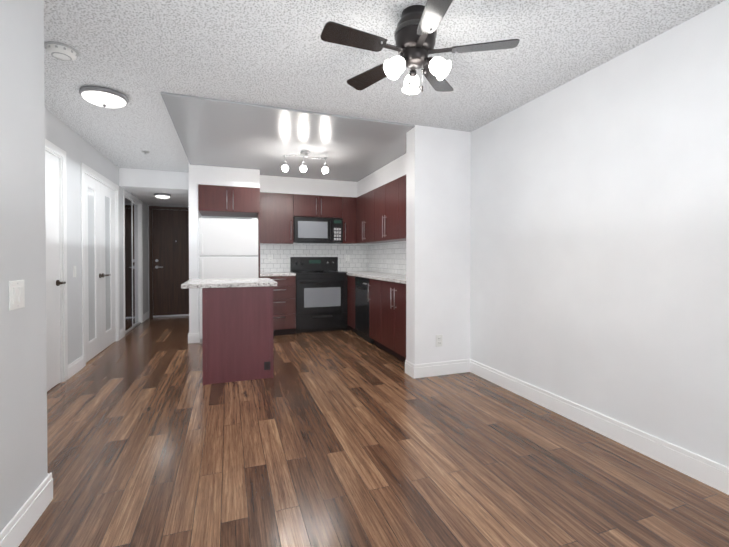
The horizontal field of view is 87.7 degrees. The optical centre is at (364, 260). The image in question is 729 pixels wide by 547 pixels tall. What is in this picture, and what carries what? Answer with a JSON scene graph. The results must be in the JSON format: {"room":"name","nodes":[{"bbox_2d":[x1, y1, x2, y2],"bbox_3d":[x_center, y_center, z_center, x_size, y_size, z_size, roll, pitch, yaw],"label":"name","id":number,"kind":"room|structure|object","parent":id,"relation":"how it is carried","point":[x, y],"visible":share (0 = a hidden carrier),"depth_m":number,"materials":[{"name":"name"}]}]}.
{"room":"empty living room","nodes":[
{"label":"empty living room","id":0,"kind":"room"},
{"bbox_2d":[0,0,47,531],"bbox_3d":[-1.543,-0.046,-0.670,1.680,2.500,4.750,0,1,-20],"label":"wall","id":1,"kind":"structure","parent":0,"point":[23,414],"depth_m":1.64,"materials":[{"name":"paint"}]},
{"bbox_2d":[9,280,24,310],"bbox_3d":[-1.451,0.142,1.590,0.012,0.118,0.115,0,1,-20],"label":"double light switch","id":2,"kind":"object","parent":1,"relation":"attached to","point":[16,294],"visible":1,"depth_m":1.58,"materials":[{"name":"white plastic"}]},
{"bbox_2d":[0,311,148,546],"bbox_3d":[-2.103,1.106,2.445,0.675,0.135,10.968,0,1,-20],"label":"baseboard","id":3,"kind":"structure","parent":1,"relation":"attached to","point":[14,532],"depth_m":1.68,"materials":[{"name":"white wood"}]},
{"bbox_2d":[45,108,147,381],"bbox_3d":[-3.296,-0.098,4.598,0.110,2.500,6.349,0,1,-20],"label":"wall","id":4,"kind":"structure","parent":0,"point":[73,145],"depth_m":3.98,"materials":[{"name":"paint"}]},
{"bbox_2d":[45,139,67,390],"bbox_3d":[-2.780,0.056,3.238,0.159,2.220,0.960,0,1,-20],"label":"bedroom door","id":5,"kind":"structure","parent":4,"relation":"in","point":[56,269],"depth_m":3.53,"materials":[{"name":"white wood"}]},
{"bbox_2d":[73,266,75,276],"bbox_3d":[-2.985,0.109,3.914,0.012,0.118,0.075,0,1,-20],"label":"light switch","id":6,"kind":"object","parent":4,"relation":"attached to","point":[74,271],"visible":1,"depth_m":3.90,"materials":[{"name":"white plastic"}]},
{"bbox_2d":[81,162,119,366],"bbox_3d":[-3.331,0.041,4.777,0.159,2.220,1.460,0,1,-20],"label":"french door","id":7,"kind":"structure","parent":4,"relation":"in","point":[100,261],"depth_m":4.70,"materials":[{"name":"white wood"}]},
{"bbox_2d":[123,189,142,333],"bbox_3d":[-3.906,0.026,6.329,0.124,2.220,1.320,0,1,-20],"label":"mirror","id":8,"kind":"object","parent":4,"relation":"attached to","point":[133,258],"visible":0.85,"depth_m":6.34,"materials":[{"name":"white mirror"}]},
{"bbox_2d":[119,168,188,205],"bbox_3d":[-3.465,-1.235,6.675,0.976,0.262,2.098,0,1,-20],"label":"ceiling","id":9,"kind":"structure","parent":0,"point":[144,185],"depth_m":5.76,"materials":[{"name":"paint"}]},
{"bbox_2d":[154,193,170,199],"bbox_3d":[-3.323,-1.052,6.251,0.247,0.093,0.247,0,1,-20],"label":"light","id":10,"kind":"object","parent":9,"relation":"attached to","point":[162,196],"visible":1,"depth_m":6.17,"materials":[{"name":"white glass"}]},
{"bbox_2d":[148,205,188,316],"bbox_3d":[-3.779,-0.128,7.743,1.099,2.500,0.100,0,1,-20],"label":"wall","id":11,"kind":"structure","parent":0,"point":[148,242],"depth_m":7.52,"materials":[{"name":"paint"}]},
{"bbox_2d":[149,206,188,317],"bbox_3d":[-3.796,0.018,7.643,0.960,2.210,0.076,0,1,-20],"label":"entrance door","id":12,"kind":"structure","parent":11,"relation":"in","point":[168,256],"depth_m":7.62,"materials":[{"name":"brown wood"}]},
{"bbox_2d":[189,163,200,333],"bbox_3d":[-2.841,-0.117,6.575,0.120,2.500,2.729,0,1,-20],"label":"wall","id":13,"kind":"structure","parent":0,"point":[194,215],"depth_m":5.29,"materials":[{"name":"paint"}]},
{"bbox_2d":[188,333,199,342],"bbox_3d":[-2.833,1.066,6.566,0.152,0.135,2.716,0,1,-20],"label":"baseboard","id":14,"kind":"structure","parent":13,"relation":"attached to","point":[193,337],"depth_m":5.29,"materials":[{"name":"white wood"}]},
{"bbox_2d":[198,165,259,187],"bbox_3d":[-2.043,-1.204,5.754,0.833,0.268,0.694,0,1,-20],"label":"soffit","id":15,"kind":"structure","parent":0,"point":[224,176],"depth_m":5.42,"materials":[{"name":"paint"}]},
{"bbox_2d":[201,215,358,243],"bbox_3d":[-1.262,-0.116,6.467,2.778,2.500,0.100,0,1,-20],"label":"wall","id":16,"kind":"structure","parent":0,"point":[248,218],"depth_m":6.11,"materials":[{"name":"paint"}]},
{"bbox_2d":[198,184,261,217],"bbox_3d":[-2.036,-0.886,5.745,0.828,0.365,0.713,0,1,-20],"label":"upper cabinet","id":17,"kind":"object","parent":16,"relation":"attached to","point":[213,200],"depth_m":5.43,"materials":[{"name":"brown wood"}]},
{"bbox_2d":[258,192,293,242],"bbox_3d":[-1.453,-0.683,6.152,0.543,0.780,0.342,0,1,-20],"label":"upper cabinet","id":18,"kind":"object","parent":16,"relation":"attached to","point":[275,224],"depth_m":5.99,"materials":[{"name":"brown wood"}]},
{"bbox_2d":[294,194,341,217],"bbox_3d":[-0.812,-0.897,6.380,0.816,0.355,0.342,0,1,-20],"label":"upper cabinet","id":19,"kind":"object","parent":16,"relation":"attached to","point":[304,205],"depth_m":6.21,"materials":[{"name":"brown wood"}]},
{"bbox_2d":[293,217,342,243],"bbox_3d":[-0.796,-0.503,6.337,0.809,0.413,0.427,0,1,-20],"label":"over-the-range microwave","id":20,"kind":"object","parent":19,"relation":"attached to","point":[316,230],"visible":0.98,"depth_m":6.17,"materials":[{"name":"black"}]},
{"bbox_2d":[342,197,353,242],"bbox_3d":[-0.303,-0.687,6.564,0.264,0.780,0.342,0,1,-20],"label":"upper cabinet","id":21,"kind":"object","parent":16,"relation":"attached to","point":[347,202],"depth_m":6.39,"materials":[{"name":"brown wood"}]},
{"bbox_2d":[260,175,356,197],"bbox_3d":[-0.797,-1.210,6.396,1.944,0.268,0.324,0,1,-20],"label":"soffit","id":22,"kind":"structure","parent":0,"point":[291,185],"depth_m":6.18,"materials":[{"name":"paint"}]},
{"bbox_2d":[18,316,728,546],"bbox_3d":[-1.033,1.209,2.844,5.000,0.080,11.200,0,1,-20],"label":"floor","id":23,"kind":"structure","parent":0,"point":[341,438],"depth_m":2.19,"materials":[{"name":"brown wood"}]},
{"bbox_2d":[199,218,257,343],"bbox_3d":[-2.016,0.265,5.669,0.790,1.755,0.800,0,1,-20],"label":"fridge","id":24,"kind":"object","parent":23,"relation":"on","point":[228,248],"visible":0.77,"depth_m":5.32,"materials":[{"name":"white metal"}]},
{"bbox_2d":[181,278,276,384],"bbox_3d":[-1.412,0.683,4.017,0.860,0.950,0.874,0,1,-20],"label":"kitchen island","id":25,"kind":"object","parent":23,"relation":"on","point":[237,329],"visible":1,"depth_m":3.65,"materials":[{"name":"brown wood"}]},
{"bbox_2d":[260,275,295,335],"bbox_3d":[-1.409,0.684,6.027,0.531,0.910,0.633,0,1,-20],"label":"base cabinet","id":26,"kind":"object","parent":23,"relation":"on","point":[284,294],"depth_m":5.76,"materials":[{"name":"brown wood"}]},
{"bbox_2d":[260,272,295,274],"bbox_3d":[-1.406,0.209,6.015,0.530,0.040,0.651,0,1,-20],"label":"countertop","id":27,"kind":"structure","parent":26,"relation":"on","point":[261,273],"depth_m":5.75,"materials":[{"name":"white stone"}]},
{"bbox_2d":[290,257,347,334],"bbox_3d":[-0.753,0.537,6.217,0.829,1.200,0.701,0,1,-20],"label":"stove","id":28,"kind":"object","parent":23,"relation":"on","point":[321,293],"visible":0.96,"depth_m":5.97,"materials":[{"name":"black metal"}]},
{"bbox_2d":[348,275,356,333],"bbox_3d":[0.064,0.683,6.032,0.573,0.910,0.387,0,1,-20],"label":"base cabinet","id":29,"kind":"object","parent":23,"relation":"on","point":[351,278],"depth_m":5.93,"materials":[{"name":"brown wood"}]},
{"bbox_2d":[355,277,373,343],"bbox_3d":[0.218,0.691,5.560,0.570,0.904,0.600,0,1,-20],"label":"dishwasher","id":30,"kind":"object","parent":23,"relation":"on","point":[361,308],"visible":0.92,"depth_m":5.43,"materials":[{"name":"black metal"}]},
{"bbox_2d":[368,279,379,346],"bbox_3d":[0.405,0.693,5.079,0.573,0.910,0.426,0,1,-20],"label":"base cabinet","id":31,"kind":"object","parent":23,"relation":"on","point":[374,284],"depth_m":4.99,"materials":[{"name":"brown wood"}]},
{"bbox_2d":[380,279,405,361],"bbox_3d":[0.620,0.699,4.478,0.573,0.910,0.851,0,1,-20],"label":"base cabinet","id":32,"kind":"object","parent":23,"relation":"on","point":[387,309],"depth_m":4.42,"materials":[{"name":"brown wood"}]},
{"bbox_2d":[343,271,405,282],"bbox_3d":[0.265,0.214,5.426,0.600,0.040,2.886,0,1,-20],"label":"countertop","id":33,"kind":"structure","parent":32,"relation":"on","point":[388,277],"depth_m":5.11,"materials":[{"name":"white stone"}]},
{"bbox_2d":[357,154,405,196],"bbox_3d":[0.460,-1.200,5.302,0.314,0.268,2.583,0,1,-20],"label":"soffit","id":34,"kind":"structure","parent":0,"point":[391,171],"depth_m":5.37,"materials":[{"name":"paint"}]},
{"bbox_2d":[44,0,725,181],"bbox_3d":[-1.033,-1.360,2.819,5.000,0.100,11.200,0,1,-20],"label":"ceiling","id":35,"kind":"structure","parent":0,"point":[141,55],"depth_m":2.66,"materials":[{"name":"white paint"}]},
{"bbox_2d":[44,41,78,60],"bbox_3d":[-1.893,-1.300,2.374,0.176,0.050,0.176,0,1,-20],"label":"smoke detector","id":36,"kind":"object","parent":35,"relation":"attached to","point":[61,51],"visible":1,"depth_m":2.33,"materials":[{"name":"grey plastic"}]},
{"bbox_2d":[79,86,128,107],"bbox_3d":[-2.075,-1.279,3.031,0.330,0.105,0.330,0,1,-20],"label":"light","id":37,"kind":"object","parent":35,"relation":"attached to","point":[104,97],"visible":1,"depth_m":2.95,"materials":[{"name":"white glass"}]},
{"bbox_2d":[282,150,327,172],"bbox_3d":[-0.718,-1.200,4.612,0.558,0.254,0.147,0,1,-20],"label":"spotlight","id":38,"kind":"object","parent":35,"relation":"attached to","point":[303,168],"visible":1,"depth_m":4.57,"materials":[{"name":"white glass"}]},
{"bbox_2d":[320,0,519,94],"bbox_3d":[0.250,-1.112,2.017,0.986,0.419,1.008,0,1,-20],"label":"ceiling fan","id":39,"kind":"object","parent":35,"relation":"hanging from","point":[415,33],"visible":1,"depth_m":1.96,"materials":[{"name":"black wood"}]},
{"bbox_2d":[406,125,470,364],"bbox_3d":[0.770,-0.091,3.950,0.649,2.500,0.190,0,1,-20],"label":"wall","id":40,"kind":"structure","parent":0,"point":[438,193],"depth_m":3.85,"materials":[{"name":"paint"}]},
{"bbox_2d":[405,359,469,378],"bbox_3d":[0.765,1.091,3.951,0.665,0.135,0.206,0,1,-20],"label":"baseboard","id":41,"kind":"structure","parent":40,"relation":"attached to","point":[435,369],"depth_m":3.85,"materials":[{"name":"white wood"}]},
{"bbox_2d":[436,335,441,346],"bbox_3d":[0.757,0.810,3.846,0.075,0.118,0.010,0,1,-20],"label":"outlet","id":42,"kind":"object","parent":40,"relation":"attached to","point":[438,340],"visible":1,"depth_m":3.84,"materials":[{"name":"white plastic"}]},
{"bbox_2d":[375,0,728,466],"bbox_3d":[1.602,-0.080,2.739,0.100,2.500,9.050,0,1,-20],"label":"wall","id":43,"kind":"structure","parent":0,"point":[599,255],"depth_m":2.44,"materials":[{"name":"paint"}]},
{"bbox_2d":[260,241,405,273],"bbox_3d":[-0.365,-0.043,5.200,1.944,0.478,2.888,0,1,-20],"label":"backsplash","id":44,"kind":"structure","parent":43,"relation":"attached to","point":[389,257],"depth_m":6.41,"materials":[{"name":"tile"}]},
{"bbox_2d":[354,190,373,242],"bbox_3d":[0.160,-0.682,6.105,0.333,0.780,0.867,0,1,-20],"label":"upper cabinet","id":45,"kind":"object","parent":43,"relation":"attached to","point":[363,204],"depth_m":6.06,"materials":[{"name":"brown wood"}]},
{"bbox_2d":[374,179,405,242],"bbox_3d":[0.448,-0.674,5.298,0.333,0.780,0.846,0,1,-20],"label":"upper cabinet","id":46,"kind":"object","parent":43,"relation":"attached to","point":[376,215],"depth_m":5.21,"materials":[{"name":"brown wood"}]},
{"bbox_2d":[398,175,405,238],"bbox_3d":[0.733,-0.667,4.502,0.333,0.780,0.846,0,1,-20],"label":"upper cabinet","id":47,"kind":"object","parent":43,"relation":"attached to","point":[401,180],"depth_m":4.74,"materials":[{"name":"brown wood"}]},
{"bbox_2d":[470,359,728,494],"bbox_3d":[2.089,1.118,1.218,0.015,0.135,5.832,0,1,-20],"label":"baseboard","id":48,"kind":"structure","parent":43,"relation":"attached to","point":[709,472],"depth_m":2.43,"materials":[{"name":"white wood"}]}
]}

